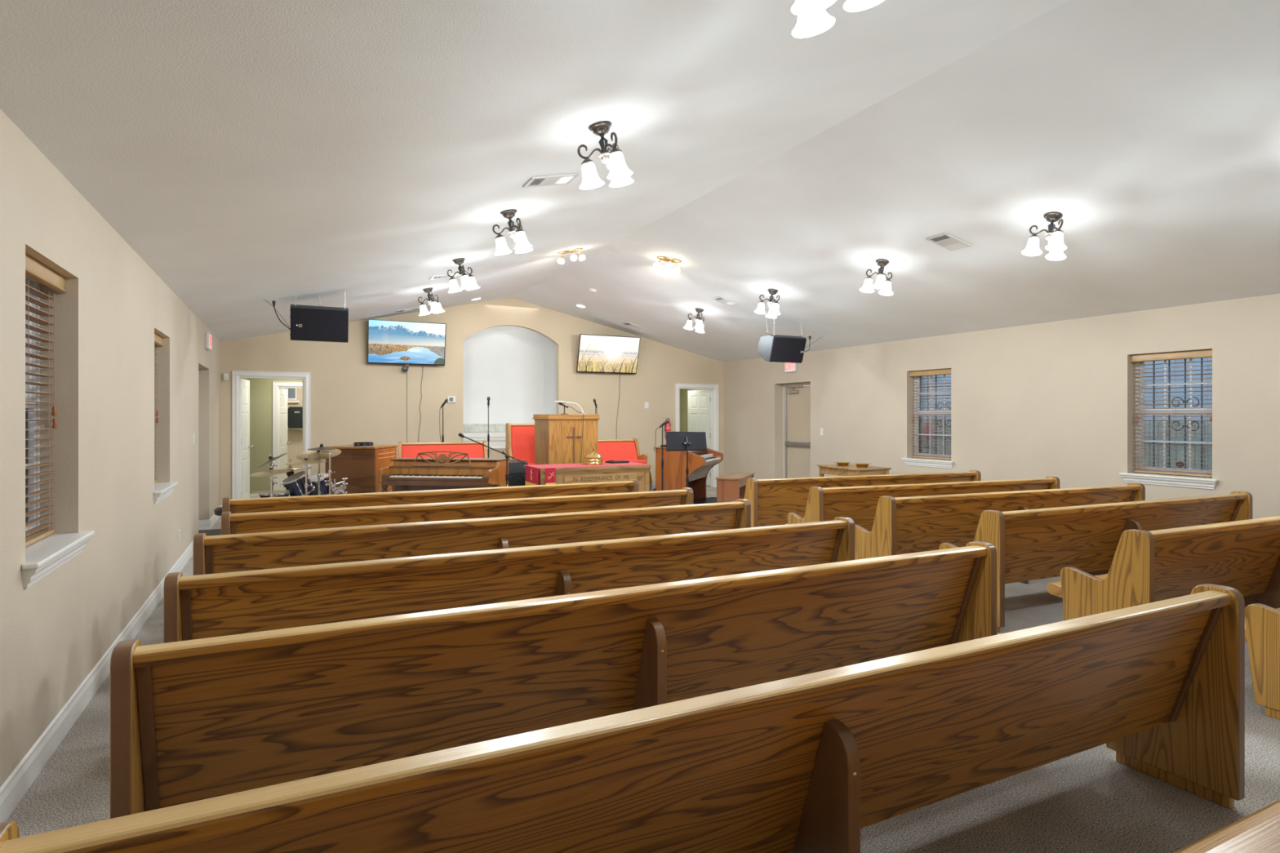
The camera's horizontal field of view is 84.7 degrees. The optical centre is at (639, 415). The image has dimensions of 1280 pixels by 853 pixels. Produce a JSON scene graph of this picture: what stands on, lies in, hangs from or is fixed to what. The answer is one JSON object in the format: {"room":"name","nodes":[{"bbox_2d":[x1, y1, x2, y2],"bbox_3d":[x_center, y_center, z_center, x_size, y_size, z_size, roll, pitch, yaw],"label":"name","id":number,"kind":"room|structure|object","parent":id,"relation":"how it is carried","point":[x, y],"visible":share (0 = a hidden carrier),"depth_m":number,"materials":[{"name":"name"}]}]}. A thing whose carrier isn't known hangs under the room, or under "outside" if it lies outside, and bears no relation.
{"room":"house of worship","nodes":[
{"label":"house of worship","id":0,"kind":"room"},
{"bbox_2d":[0,108,220,787],"bbox_3d":[-3.364,0.170,4.365,0.240,2.620,14.014,0,0,-26],"label":"wall","id":1,"kind":"structure","parent":0,"point":[55,630],"depth_m":3.59,"materials":[{"name":"beige paint"}]},
{"bbox_2d":[21,275,94,588],"bbox_3d":[-2.692,-0.001,3.122,0.255,1.372,0.894,0,0,-26],"label":"window","id":2,"kind":"structure","parent":1,"relation":"in","point":[47,554],"depth_m":3.35,"materials":[{"name":"white plastic"}]},
{"bbox_2d":[25,254,66,546],"bbox_3d":[-2.710,-0.054,3.114,0.094,1.258,0.776,0,0,-26],"label":"window blind","id":3,"kind":"object","parent":2,"relation":"attached to","point":[34,270],"visible":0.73,"depth_m":3.28,"materials":[{"name":"brown wood"}]},
{"bbox_2d":[0,505,221,822],"bbox_3d":[-3.326,1.417,4.351,0.216,0.125,13.954,0,0,-26],"label":"baseboard","id":4,"kind":"structure","parent":1,"relation":"attached to","point":[15,786],"depth_m":3.32,"materials":[{"name":"white wood"}]},
{"bbox_2d":[154,333,163,483],"bbox_3d":[-4.035,-0.054,5.774,0.094,1.258,0.769,0,0,-26],"label":"window blind","id":5,"kind":"object","parent":1,"relation":"attached to","point":[157,340],"visible":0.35,"depth_m":6.08,"materials":[{"name":"brown wood"}]},
{"bbox_2d":[153,481,177,504],"bbox_3d":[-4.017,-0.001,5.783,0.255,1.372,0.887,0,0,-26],"label":"windowsill","id":6,"kind":"structure","parent":1,"relation":"in","point":[162,490],"depth_m":5.75,"materials":[{"name":"white plastic"}]},
{"bbox_2d":[204,332,211,351],"bbox_3d":[-5.438,-0.935,8.854,0.049,0.200,0.310,0,0,-26],"label":"exit sign","id":7,"kind":"object","parent":1,"relation":"attached to","point":[207,335],"visible":1,"depth_m":8.72,"materials":[{"name":"white plastic"}]},
{"bbox_2d":[241,377,302,493],"bbox_3d":[-5.779,0.230,11.954,2.810,2.500,1.606,0,0,-26],"label":"wall","id":8,"kind":"structure","parent":0,"point":[260,389],"depth_m":12.31,"materials":[{"name":"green paint"}]},
{"bbox_2d":[281,387,302,474],"bbox_3d":[-6.073,0.230,13.655,1.820,2.500,1.700,0,0,-26],"label":"wall","id":9,"kind":"structure","parent":0,"point":[295,436],"depth_m":14.01,"materials":[{"name":"paint"}]},
{"bbox_2d":[272,381,302,489],"bbox_3d":[-6.224,0.438,12.983,0.980,2.085,0.885,0,0,-26],"label":"door","id":10,"kind":"structure","parent":9,"relation":"in","point":[280,442],"depth_m":12.48,"materials":[{"name":"white wood"}]},
{"bbox_2d":[286,387,299,403],"bbox_3d":[-6.906,-0.420,13.960,0.240,0.320,0.050,0,0,-26],"label":"window","id":11,"kind":"structure","parent":9,"relation":"in","point":[291,392],"depth_m":13.96,"materials":[{"name":"white plastic"}]},
{"bbox_2d":[287,406,302,430],"bbox_3d":[-6.795,0.055,13.927,0.340,0.470,0.209,0,0,-26],"label":"dispenser","id":12,"kind":"object","parent":9,"relation":"attached to","point":[295,414],"visible":0.82,"depth_m":13.83,"materials":[{"name":"black plastic"}]},
{"bbox_2d":[220,297,724,505],"bbox_3d":[-2.329,-0.338,12.708,9.450,3.635,0.120,0,0,-26],"label":"wall","id":13,"kind":"structure","parent":0,"point":[353,399],"depth_m":12.13,"materials":[{"name":"beige paint"}]},
{"bbox_2d":[231,370,310,498],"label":"door","id":14,"kind":"structure","parent":13,"relation":"in","point":[241,446],"depth_m":10.99,"materials":[{"name":"white wood"}]},
{"bbox_2d":[402,365,408,442],"bbox_3d":[-3.932,0.141,11.749,0.105,1.955,0.166,0,0,-26],"label":"cable","id":15,"kind":"object","parent":13,"relation":"attached to","point":[405,369],"visible":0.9,"depth_m":11.84,"materials":[{"name":"black plastic"}]},
{"bbox_2d":[367,319,445,365],"bbox_3d":[-3.890,-1.206,11.727,1.234,0.724,0.243,0,0,-26],"label":"television","id":16,"kind":"object","parent":13,"relation":"attached to","point":[388,341],"visible":1,"depth_m":11.66,"materials":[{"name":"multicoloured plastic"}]},
{"bbox_2d":[462,431,505,437],"bbox_3d":[-2.510,0.345,13.081,1.801,0.070,1.050,0,0,-26],"label":"trim","id":17,"kind":"structure","parent":13,"relation":"attached to","point":[476,434],"depth_m":12.45,"materials":[{"name":"white wood"}]},
{"bbox_2d":[462,437,505,449],"bbox_3d":[-2.290,0.490,12.638,1.781,0.220,0.040,0,0,-26],"label":"trim","id":18,"kind":"structure","parent":13,"relation":"attached to","point":[496,443],"depth_m":12.48,"materials":[{"name":"white wood"}]},
{"bbox_2d":[462,325,556,432],"bbox_3d":[-2.562,-0.750,13.184,2.881,2.660,0.940,0,0,-26],"label":"wall niche","id":19,"kind":"object","parent":13,"relation":"in","point":[513,366],"visible":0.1,"depth_m":13.64,"materials":[{"name":"paint"}]},
{"bbox_2d":[462,423,506,431],"bbox_3d":[-2.694,0.230,13.567,2.785,0.150,0.013,0,0,-26],"label":"trim","id":20,"kind":"structure","parent":19,"relation":"attached to","point":[476,427],"depth_m":13.41,"materials":[{"name":"grey tile"}]},
{"bbox_2d":[576,333,640,373],"bbox_3d":[-0.610,-1.157,13.329,1.234,0.711,0.300,0,0,-26],"label":"television","id":21,"kind":"object","parent":13,"relation":"attached to","point":[597,353],"visible":1,"depth_m":13.27,"materials":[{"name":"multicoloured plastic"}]},
{"bbox_2d":[675,383,718,487],"bbox_3d":[0.966,0.412,14.780,1.015,2.135,0.944,0,0,-26],"label":"door","id":22,"kind":"structure","parent":13,"relation":"in","point":[703,405],"depth_m":14.67,"materials":[{"name":"white wood"}]},
{"bbox_2d":[0,0,1279,362],"bbox_3d":[0.816,-1.654,6.391,9.650,1.202,14.114,0,0,-26],"label":"ceiling","id":23,"kind":"structure","parent":0,"point":[250,153],"depth_m":4.47,"materials":[{"name":"paint"}]},
{"bbox_2d":[265,288,349,342],"bbox_3d":[-3.814,-1.159,8.042,0.869,0.612,0.423,0,0,-26],"label":"speaker","id":24,"kind":"object","parent":23,"relation":"hanging from","point":[308,322],"visible":1,"depth_m":7.97},
{"bbox_2d":[290,307,348,342],"bbox_3d":[-3.635,-1.033,7.980,0.596,0.344,0.115,0,0,-26],"label":"grille","id":25,"kind":"object","parent":24,"relation":"attached to","point":[308,324],"depth_m":7.97,"materials":[{"name":"black"}]},
{"bbox_2d":[417,287,444,315],"bbox_3d":[-2.760,-1.530,9.445,0.349,0.372,0.320,0,0,29],"label":"ceiling light","id":26,"kind":"object","parent":23,"relation":"attached to","point":[436,308],"visible":1,"depth_m":9.38,"materials":[{"name":"white glass"}]},
{"bbox_2d":[429,272,459,279],"bbox_3d":[-2.373,-1.709,8.582,0.357,0.089,0.228,0,0,-26],"label":"ceiling vent","id":27,"kind":"object","parent":23,"relation":"in","point":[443,276],"visible":0.85,"depth_m":8.56,"materials":[{"name":"grey metal"}]},
{"bbox_2d":[447,257,479,293],"bbox_3d":[-1.888,-1.528,7.676,0.350,0.371,0.319,0,0,36],"label":"ceiling light","id":28,"kind":"object","parent":23,"relation":"attached to","point":[468,282],"visible":1,"depth_m":7.62,"materials":[{"name":"white glass"}]},
{"bbox_2d":[492,208,533,255],"bbox_3d":[-1.014,-1.524,5.882,0.348,0.373,0.320,0,0,24],"label":"ceiling light","id":29,"kind":"object","parent":23,"relation":"attached to","point":[518,236],"visible":1,"depth_m":5.80,"materials":[{"name":"white glass"}]},
{"bbox_2d":[522,173,578,187],"bbox_3d":[-0.648,-1.706,5.095,0.357,0.089,0.228,0,0,-26],"label":"ceiling vent","id":30,"kind":"object","parent":23,"relation":"in","point":[547,180],"visible":1,"depth_m":5.08,"materials":[{"name":"white metal"}]},
{"bbox_2d":[557,248,585,263],"bbox_3d":[-0.831,-1.953,8.556,0.343,0.197,0.199,0,0,-8],"label":"light","id":31,"kind":"object","parent":23,"relation":"attached to","point":[573,257],"visible":1,"depth_m":8.55,"materials":[{"name":"white glass"}]},
{"bbox_2d":[577,120,633,189],"bbox_3d":[-0.153,-1.524,4.151,0.349,0.371,0.319,0,0,32],"label":"ceiling light","id":32,"kind":"object","parent":23,"relation":"attached to","point":[620,173],"visible":1,"depth_m":4.08,"materials":[{"name":"white glass"}]},
{"bbox_2d":[653,256,681,272],"bbox_3d":[0.353,-1.911,8.839,0.344,0.197,0.219,0,0,-13],"label":"light","id":33,"kind":"object","parent":23,"relation":"attached to","point":[669,260],"visible":1,"depth_m":8.84,"materials":[{"name":"gold metal"}]},
{"bbox_2d":[684,307,704,333],"bbox_3d":[0.834,-1.487,10.901,0.320,0.373,0.348,0,0,11],"label":"ceiling light","id":34,"kind":"object","parent":23,"relation":"attached to","point":[699,326],"visible":1,"depth_m":10.89,"materials":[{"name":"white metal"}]},
{"bbox_2d":[711,296,739,306],"bbox_3d":[1.237,-1.666,10.190,0.357,0.089,0.228,0,0,-26],"label":"ceiling vent","id":35,"kind":"object","parent":23,"relation":"in","point":[719,299],"visible":1,"depth_m":10.18,"materials":[{"name":"grey"}]},
{"bbox_2d":[754,288,780,318],"bbox_3d":[1.663,-1.488,9.241,0.319,0.370,0.350,0,0,-2],"label":"ceiling light","id":36,"kind":"object","parent":23,"relation":"attached to","point":[774,307],"visible":1,"depth_m":9.23,"materials":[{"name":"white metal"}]},
{"bbox_2d":[758,317,821,363],"bbox_3d":[2.377,-1.158,10.712,1.208,0.719,0.464,0,0,-33],"label":"speaker","id":37,"kind":"object","parent":23,"relation":"hanging from","point":[772,348],"visible":0.9,"depth_m":10.42},
{"bbox_2d":[769,337,806,362],"bbox_3d":[2.203,-0.978,10.429,0.596,0.344,0.115,0,0,-26],"label":"grille","id":38,"kind":"object","parent":37,"relation":"attached to","point":[782,349],"depth_m":10.41,"materials":[{"name":"black"}]},
{"bbox_2d":[791,0,884,37],"bbox_3d":[0.672,-1.510,2.360,0.320,0.373,0.348,0,0,13],"label":"ceiling light","id":39,"kind":"object","parent":23,"relation":"attached to","point":[813,19],"visible":1,"depth_m":2.40,"materials":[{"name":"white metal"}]},
{"bbox_2d":[859,258,893,295],"bbox_3d":[2.533,-1.489,7.480,0.346,0.374,0.322,0,0,9],"label":"ceiling light","id":40,"kind":"object","parent":23,"relation":"attached to","point":[881,283],"visible":1,"depth_m":7.52,"materials":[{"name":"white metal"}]},
{"bbox_2d":[925,232,970,250],"bbox_3d":[2.953,-1.667,6.732,0.357,0.089,0.228,0,0,-26],"label":"ceiling vent","id":41,"kind":"object","parent":23,"relation":"in","point":[944,240],"visible":1,"depth_m":6.72,"materials":[{"name":"grey metal"}]},
{"bbox_2d":[1022,211,1066,260],"bbox_3d":[3.340,-1.494,5.812,0.323,0.374,0.346,0,0,30],"label":"ceiling light","id":42,"kind":"object","parent":23,"relation":"attached to","point":[1055,246],"visible":1,"depth_m":5.80,"materials":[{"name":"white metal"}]},
{"bbox_2d":[5,486,1279,852],"bbox_3d":[0.829,1.540,6.364,10.250,0.120,14.254,0,0,-26],"label":"floor","id":43,"kind":"structure","parent":0,"point":[1088,801],"depth_m":2.70,"materials":[{"name":"grey carpet"}]},
{"bbox_2d":[198,528,221,536],"bbox_3d":[-5.298,1.474,8.734,0.640,0.012,0.880,0,0,-26],"label":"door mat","id":44,"kind":"object","parent":43,"relation":"on","point":[211,531],"visible":0.14,"depth_m":8.91,"materials":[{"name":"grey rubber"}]},
{"bbox_2d":[248,466,293,497],"bbox_3d":[-4.443,1.043,8.518,0.514,0.876,0.529,0,0,-26],"label":"cymbal stand","id":45,"kind":"object","parent":43,"relation":"on","point":[271,472],"visible":0.7,"depth_m":8.46,"materials":[{"name":"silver metal"}]},
{"bbox_2d":[257,453,287,489],"bbox_3d":[-4.642,0.977,8.915,0.506,1.008,0.482,0,0,-26],"label":"cymbal stand","id":46,"kind":"object","parent":43,"relation":"on","point":[271,459],"visible":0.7,"depth_m":8.84,"materials":[{"name":"silver metal"}]},
{"bbox_2d":[257,489,291,497],"bbox_3d":[-4.538,1.206,8.701,0.394,0.544,0.420,0,0,-26],"label":"snare drum","id":47,"kind":"object","parent":43,"relation":"on","point":[280,494],"visible":0.32,"depth_m":8.60,"materials":[{"name":"silver metal"}]},
{"bbox_2d":[276,459,304,476],"bbox_3d":[-4.543,1.020,9.016,0.484,0.921,0.506,0,0,-26],"label":"cymbal","id":48,"kind":"object","parent":43,"relation":"on","point":[289,473],"visible":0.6,"depth_m":9.03,"materials":[{"name":"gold metal"}]},
{"bbox_2d":[285,456,326,495],"bbox_3d":[-4.135,0.993,8.759,0.515,0.976,0.523,0,0,-26],"label":"cymbal stand","id":49,"kind":"object","parent":43,"relation":"on","point":[305,461],"visible":0.68,"depth_m":8.75,"materials":[{"name":"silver metal"}]},
{"bbox_2d":[296,448,341,495],"bbox_3d":[-4.173,0.951,9.134,0.536,1.061,0.560,0,0,-26],"label":"cymbal stand","id":50,"kind":"object","parent":43,"relation":"on","point":[312,455],"visible":0.6,"depth_m":9.12,"materials":[{"name":"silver metal"}]},
{"bbox_2d":[280,471,315,496],"bbox_3d":[-4.338,0.934,8.916,0.394,0.462,0.368,0,0,-26],"label":"tom drum","id":51,"kind":"object","parent":50,"relation":"attached to","point":[295,483],"visible":0.75,"depth_m":8.80,"materials":[{"name":"blue"}]},
{"bbox_2d":[307,443,335,494],"bbox_3d":[-3.980,0.913,8.863,0.452,1.136,0.572,0,0,-11],"label":"cymbal stand","id":52,"kind":"object","parent":43,"relation":"on","point":[321,447],"visible":0.64,"depth_m":8.85,"materials":[{"name":"silver metal"}]},
{"bbox_2d":[324,478,347,494],"bbox_3d":[-3.940,1.146,9.153,0.323,0.670,0.340,0,0,-26],"label":"holder","id":53,"kind":"object","parent":43,"relation":"on","point":[341,488],"visible":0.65,"depth_m":9.14,"materials":[{"name":"silver metal"}]},
{"bbox_2d":[324,444,397,494],"bbox_3d":[-4.037,0.958,10.193,0.769,1.045,0.664,0,0,8],"label":"base cabinet","id":54,"kind":"object","parent":43,"relation":"on","point":[361,465],"visible":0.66,"depth_m":9.88,"materials":[{"name":"brown wood"}]},
{"bbox_2d":[352,442,373,446],"bbox_3d":[-3.941,0.406,10.013,0.285,0.058,0.298,0,0,44],"label":"tambourine","id":55,"kind":"object","parent":54,"relation":"on","point":[355,444],"visible":1,"depth_m":9.90,"materials":[{"name":"black"}]},
{"bbox_2d":[222,479,639,513],"bbox_3d":[-1.789,1.065,6.620,3.655,0.830,0.652,0,0,-26],"label":"pew","id":56,"kind":"object","parent":43,"relation":"on","point":[393,498],"visible":0.2,"depth_m":6.23,"materials":[{"name":"brown wood"}]},
{"bbox_2d":[378,450,509,492],"bbox_3d":[-2.535,0.966,9.149,1.500,1.028,0.685,0,0,8],"label":"piano","id":57,"kind":"object","parent":43,"relation":"on","point":[442,473],"visible":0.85,"depth_m":9.01,"materials":[{"name":"brown wood"}]},
{"bbox_2d":[388,465,495,468],"bbox_3d":[-2.546,0.656,9.069,1.399,0.016,0.155,0,0,8],"label":"shelf","id":58,"kind":"object","parent":57,"relation":"attached to","point":[389,466],"depth_m":9.01,"materials":[{"name":"brown wood"}]},
{"bbox_2d":[221,487,693,534],"bbox_3d":[-1.298,1.065,5.782,3.655,0.830,0.652,0,0,-26],"label":"pew","id":59,"kind":"object","parent":43,"relation":"on","point":[292,520],"visible":0.21,"depth_m":5.37,"materials":[{"name":"brown wood"}]},
{"bbox_2d":[193,498,751,575],"bbox_3d":[-0.921,1.065,4.896,3.655,0.830,0.652,0,0,-26],"label":"pew","id":60,"kind":"object","parent":43,"relation":"on","point":[223,553],"visible":0.34,"depth_m":4.46,"materials":[{"name":"brown wood"}]},
{"bbox_2d":[457,432,528,486],"bbox_3d":[-1.825,0.845,8.793,0.876,1.272,0.418,0,0,-16],"label":"boom microphone stand","id":61,"kind":"object","parent":43,"relation":"on","point":[460,434],"visible":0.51,"depth_m":8.88,"materials":[{"name":"black metal"}]},
{"bbox_2d":[163,516,854,643],"bbox_3d":[-0.418,1.065,3.918,3.655,0.830,0.652,0,0,-26],"label":"pew","id":62,"kind":"object","parent":43,"relation":"on","point":[198,606],"visible":0.56,"depth_m":3.44,"materials":[{"name":"brown wood"}]},
{"bbox_2d":[110,541,996,818],"bbox_3d":[0.033,1.065,3.036,3.655,0.830,0.652,0,0,-26],"label":"pew","id":63,"kind":"object","parent":43,"relation":"on","point":[194,720],"visible":0.77,"depth_m":2.53,"materials":[{"name":"brown wood"}]},
{"bbox_2d":[524,465,651,492],"bbox_3d":[-0.746,1.093,10.029,1.650,0.775,0.760,0,0,-26],"label":"table","id":64,"kind":"object","parent":43,"relation":"on","point":[640,473],"visible":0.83,"depth_m":9.74,"materials":[{"name":"brown wood"}]},
{"bbox_2d":[524,462,653,491],"bbox_3d":[-0.702,1.012,10.034,1.784,0.626,0.770,0,0,-26],"label":"table runner","id":65,"kind":"object","parent":64,"relation":"on","point":[531,470],"visible":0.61,"depth_m":9.70,"materials":[{"name":"red fabric"}]},
{"bbox_2d":[582,448,604,465],"bbox_3d":[-0.672,0.588,10.166,0.344,0.222,0.344,0,0,-26],"label":"tray stack","id":66,"kind":"object","parent":65,"relation":"on","point":[590,459],"visible":1,"depth_m":10.06,"materials":[{"name":"gold metal"}]},
{"bbox_2d":[0,583,1244,852],"bbox_3d":[0.489,1.065,2.108,3.655,0.830,0.652,0,0,-26],"label":"pew","id":67,"kind":"object","parent":43,"relation":"on","point":[806,762],"visible":1,"depth_m":1.80,"materials":[{"name":"brown wood"}]},
{"bbox_2d":[653,418,669,490],"bbox_3d":[0.318,0.762,10.034,0.257,1.435,0.250,0,0,-26],"label":"microphone stand","id":68,"kind":"object","parent":43,"relation":"on","point":[667,420],"visible":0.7,"depth_m":10.03,"materials":[{"name":"black metal"}]},
{"bbox_2d":[665,431,706,487],"bbox_3d":[0.660,0.850,9.989,0.614,1.262,0.328,0,0,-8],"label":"music stand","id":69,"kind":"object","parent":43,"relation":"on","point":[675,441],"visible":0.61,"depth_m":9.98,"materials":[{"name":"black plastic"}]},
{"bbox_2d":[654,446,723,504],"bbox_3d":[0.926,0.988,11.477,1.040,0.985,1.240,0,0,21],"label":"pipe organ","id":70,"kind":"object","parent":43,"relation":"on","point":[700,462],"visible":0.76,"depth_m":11.06,"materials":[{"name":"brown wood"}]},
{"bbox_2d":[715,472,755,502],"bbox_3d":[1.504,1.205,11.016,0.370,0.550,1.100,0,0,21],"label":"bench","id":71,"kind":"object","parent":43,"relation":"on","point":[731,486],"visible":0.65,"depth_m":10.55,"materials":[{"name":"brown wood"}]},
{"bbox_2d":[817,463,891,476],"bbox_3d":[3.169,1.115,10.450,0.610,0.730,0.940,0,0,-21],"label":"table","id":72,"kind":"object","parent":43,"relation":"on","point":[851,469],"visible":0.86,"depth_m":10.19,"materials":[{"name":"brown wood"}]},
{"bbox_2d":[732,470,981,527],"bbox_3d":[2.501,1.065,8.106,3.050,0.830,0.653,0,0,-20],"label":"pew","id":73,"kind":"object","parent":43,"relation":"on","point":[771,500],"visible":0.22,"depth_m":7.59,"materials":[{"name":"brown wood"}]},
{"bbox_2d":[785,476,1059,532],"bbox_3d":[2.933,1.065,7.230,3.050,0.830,0.652,0,0,-21],"label":"pew","id":74,"kind":"object","parent":43,"relation":"on","point":[859,504],"visible":0.27,"depth_m":6.73,"materials":[{"name":"brown wood"}]},
{"bbox_2d":[854,483,1145,583],"bbox_3d":[3.309,1.065,6.473,3.050,0.830,0.652,0,0,-22],"label":"pew","id":75,"kind":"object","parent":43,"relation":"on","point":[912,524],"visible":0.33,"depth_m":5.99,"materials":[{"name":"brown wood"}]},
{"bbox_2d":[938,491,1253,632],"bbox_3d":[3.700,1.065,5.667,3.050,0.830,0.652,0,0,-24],"label":"pew","id":76,"kind":"object","parent":43,"relation":"on","point":[1030,544],"visible":0.46,"depth_m":5.26,"materials":[{"name":"brown wood"}]},
{"bbox_2d":[1046,515,1279,620],"bbox_3d":[4.095,1.065,4.862,3.050,0.830,0.652,0,0,-25],"label":"pew","id":77,"kind":"object","parent":43,"relation":"on","point":[1243,556],"visible":0.73,"depth_m":4.30,"materials":[{"name":"brown wood"}]},
{"bbox_2d":[1173,800,1279,852],"bbox_3d":[0.944,1.065,1.195,3.655,0.830,0.652,0,0,-26],"label":"pew","id":78,"kind":"object","parent":43,"relation":"on","point":[1259,832],"visible":1,"depth_m":1.79,"materials":[{"name":"brown wood"}]},
{"bbox_2d":[1244,603,1279,719],"bbox_3d":[4.495,1.065,4.041,3.050,0.830,0.652,0,0,-26],"label":"pew","id":79,"kind":"object","parent":43,"relation":"on","point":[1262,622],"visible":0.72,"depth_m":3.46,"materials":[{"name":"brown wood"}]},
{"bbox_3d":[-4.628,1.178,9.645,0.448,0.591,0.626,0,0,-26],"label":"bass drum","id":80,"kind":"object","parent":43,"relation":"on","visible":0},
{"bbox_2d":[307,473,333,495],"bbox_3d":[-4.272,0.977,9.328,0.358,0.412,0.402,0,0,22],"label":"tom drum","id":81,"kind":"object","parent":80,"relation":"attached to","point":[324,490],"visible":0.35,"depth_m":9.22,"materials":[{"name":"blue"}]},
{"bbox_2d":[652,480,655,491],"bbox_3d":[-1.651,1.330,11.505,4.700,0.300,2.630,0,0,-26],"label":"platform","id":82,"kind":"object","parent":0,"point":[653,481],"depth_m":12.02,"materials":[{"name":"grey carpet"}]},
{"bbox_2d":[398,440,487,457],"bbox_3d":[-3.024,0.800,10.847,1.340,0.800,0.612,0,0,-19],"label":"upholstered bench","id":83,"kind":"object","parent":82,"relation":"on","point":[474,450],"visible":0.34,"depth_m":11.00,"materials":[{"name":"red fabric"}]},
{"bbox_2d":[439,399,448,442],"bbox_3d":[-3.272,0.459,11.664,0.250,1.482,0.250,0,0,-26],"label":"microphone stand","id":84,"kind":"object","parent":82,"relation":"on","point":[446,400],"visible":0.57,"depth_m":11.65,"materials":[{"name":"black metal"}]},
{"bbox_2d":[487,396,490,457],"bbox_3d":[-2.546,0.438,11.803,0.250,1.523,0.250,0,0,-26],"label":"microphone stand","id":85,"kind":"object","parent":82,"relation":"on","point":[488,397],"visible":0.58,"depth_m":11.79,"materials":[{"name":"black metal"}]},
{"bbox_2d":[508,460,527,486],"bbox_3d":[-1.864,0.930,10.312,0.335,0.540,0.316,0,0,-38],"label":"floor speaker","id":86,"kind":"object","parent":82,"relation":"on","point":[517,471],"visible":0.41,"depth_m":10.19,"materials":[{"name":"grey plastic"}]},
{"bbox_2d":[505,422,534,465],"bbox_3d":[-1.561,0.657,11.414,1.100,1.085,0.612,0,0,-26],"label":"upholstered bench","id":87,"kind":"object","parent":82,"relation":"on","point":[519,437],"visible":0.28,"depth_m":11.38,"materials":[{"name":"red fabric"}]},
{"bbox_2d":[533,413,599,464],"bbox_3d":[-1.118,0.588,10.983,0.999,1.225,0.520,0,0,-26],"label":"pulpit","id":88,"kind":"object","parent":82,"relation":"on","point":[557,437],"visible":0.7,"depth_m":10.76,"materials":[{"name":"brown wood"}]},
{"bbox_2d":[597,438,647,463],"bbox_3d":[-0.532,0.800,11.994,1.260,0.800,0.612,0,0,-26],"label":"upholstered bench","id":89,"kind":"object","parent":82,"relation":"on","point":[628,450],"visible":0.41,"depth_m":12.19,"materials":[{"name":"red fabric"}]},
{"bbox_2d":[597,441,637,461],"bbox_3d":[-0.585,0.625,12.101,1.154,0.340,0.177,0,0,-26],"label":"cushion","id":90,"kind":"object","parent":89,"relation":"on","point":[610,451],"depth_m":12.19,"materials":[{"name":"red fabric"}]},
{"bbox_2d":[602,459,646,463],"bbox_3d":[-0.477,0.792,11.884,1.154,0.084,0.367,0,0,-26],"label":"seat cushion","id":91,"kind":"object","parent":89,"relation":"on","point":[642,461],"depth_m":11.96,"materials":[{"name":"red fabric"}]},
{"bbox_2d":[680,388,704,431],"bbox_3d":[0.648,0.230,15.311,1.710,2.500,1.886,0,0,-26],"label":"wall","id":92,"kind":"structure","parent":0,"point":[683,393],"depth_m":16.32,"materials":[{"name":"green paint"}]},
{"bbox_2d":[724,293,1279,519],"bbox_3d":[4.952,0.170,8.506,0.240,2.620,14.014,0,0,-26],"label":"wall","id":93,"kind":"structure","parent":0,"point":[1057,398],"depth_m":8.50,"materials":[{"name":"beige paint"}]},
{"bbox_2d":[784,362,796,372],"bbox_3d":[2.717,-0.890,12.669,0.049,0.200,0.310,0,0,-26],"label":"exit sign","id":94,"kind":"object","parent":93,"relation":"attached to","point":[788,366],"visible":0.86,"depth_m":12.63,"materials":[{"name":"white plastic"}]},
{"bbox_2d":[782,382,810,478],"bbox_3d":[2.921,0.438,12.768,0.110,2.084,1.006,0,0,-26],"label":"door","id":95,"kind":"structure","parent":93,"relation":"in","point":[796,397],"depth_m":12.88,"materials":[{"name":"beige"}]},
{"bbox_2d":[901,374,954,468],"bbox_3d":[4.155,0.032,9.999,0.255,1.377,0.881,0,0,-26],"label":"window","id":96,"kind":"structure","parent":93,"relation":"in","point":[948,464],"depth_m":10.23,"materials":[{"name":"white plastic"}]},
{"bbox_2d":[909,368,951,459],"bbox_3d":[4.173,-0.021,10.008,0.094,1.263,0.763,0,0,-26],"label":"window blind","id":97,"kind":"object","parent":96,"relation":"attached to","point":[941,371],"visible":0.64,"depth_m":10.00,"materials":[{"name":"brown wood"}]},
{"bbox_2d":[927,375,951,454],"bbox_3d":[4.352,-0.018,10.097,0.095,1.377,0.911,0,0,-26],"label":"bars","id":98,"kind":"object","parent":93,"relation":"in","point":[936,406],"visible":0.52,"depth_m":10.24,"materials":[{"name":"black metal"}]},
{"bbox_2d":[1119,358,1218,489],"bbox_3d":[5.510,0.029,7.279,0.255,1.382,0.890,0,0,-26],"label":"window","id":99,"kind":"structure","parent":93,"relation":"in","point":[1194,482],"depth_m":7.39,"materials":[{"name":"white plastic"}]},
{"bbox_2d":[1130,349,1212,477],"bbox_3d":[5.527,-0.024,7.288,0.094,1.268,0.772,0,0,-26],"label":"window blind","id":100,"kind":"object","parent":99,"relation":"attached to","point":[1207,353],"visible":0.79,"depth_m":7.29,"materials":[{"name":"brown wood"}]},
{"bbox_2d":[1153,357,1203,469],"bbox_3d":[5.707,-0.021,7.377,0.095,1.382,0.920,0,0,-26],"label":"bars","id":101,"kind":"object","parent":93,"relation":"in","point":[1202,358],"visible":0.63,"depth_m":7.39,"materials":[{"name":"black metal"}]},
{"label":"outside","id":102,"kind":"structure","parent":0,"visible":0},
{"bbox_3d":[9.147,1.905,13.492,11.596,0.150,28.000,0,0,-26],"label":"ground","id":103,"kind":"structure","parent":102,"visible":0},
{"bbox_2d":[925,357,1212,422],"bbox_3d":[10.534,-1.620,14.741,3.800,6.900,15.600,0,0,-26],"label":"neighbouring house","id":104,"kind":"structure","parent":103,"relation":"on","point":[1181,394],"depth_m":12.92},
{"bbox_2d":[925,418,1212,470],"bbox_3d":[7.850,0.946,11.583,0.060,1.767,13.740,0,0,-26],"label":"fence","id":105,"kind":"object","parent":103,"relation":"on","point":[1148,425],"visible":0.02,"depth_m":10.92,"materials":[{"name":"grey"}]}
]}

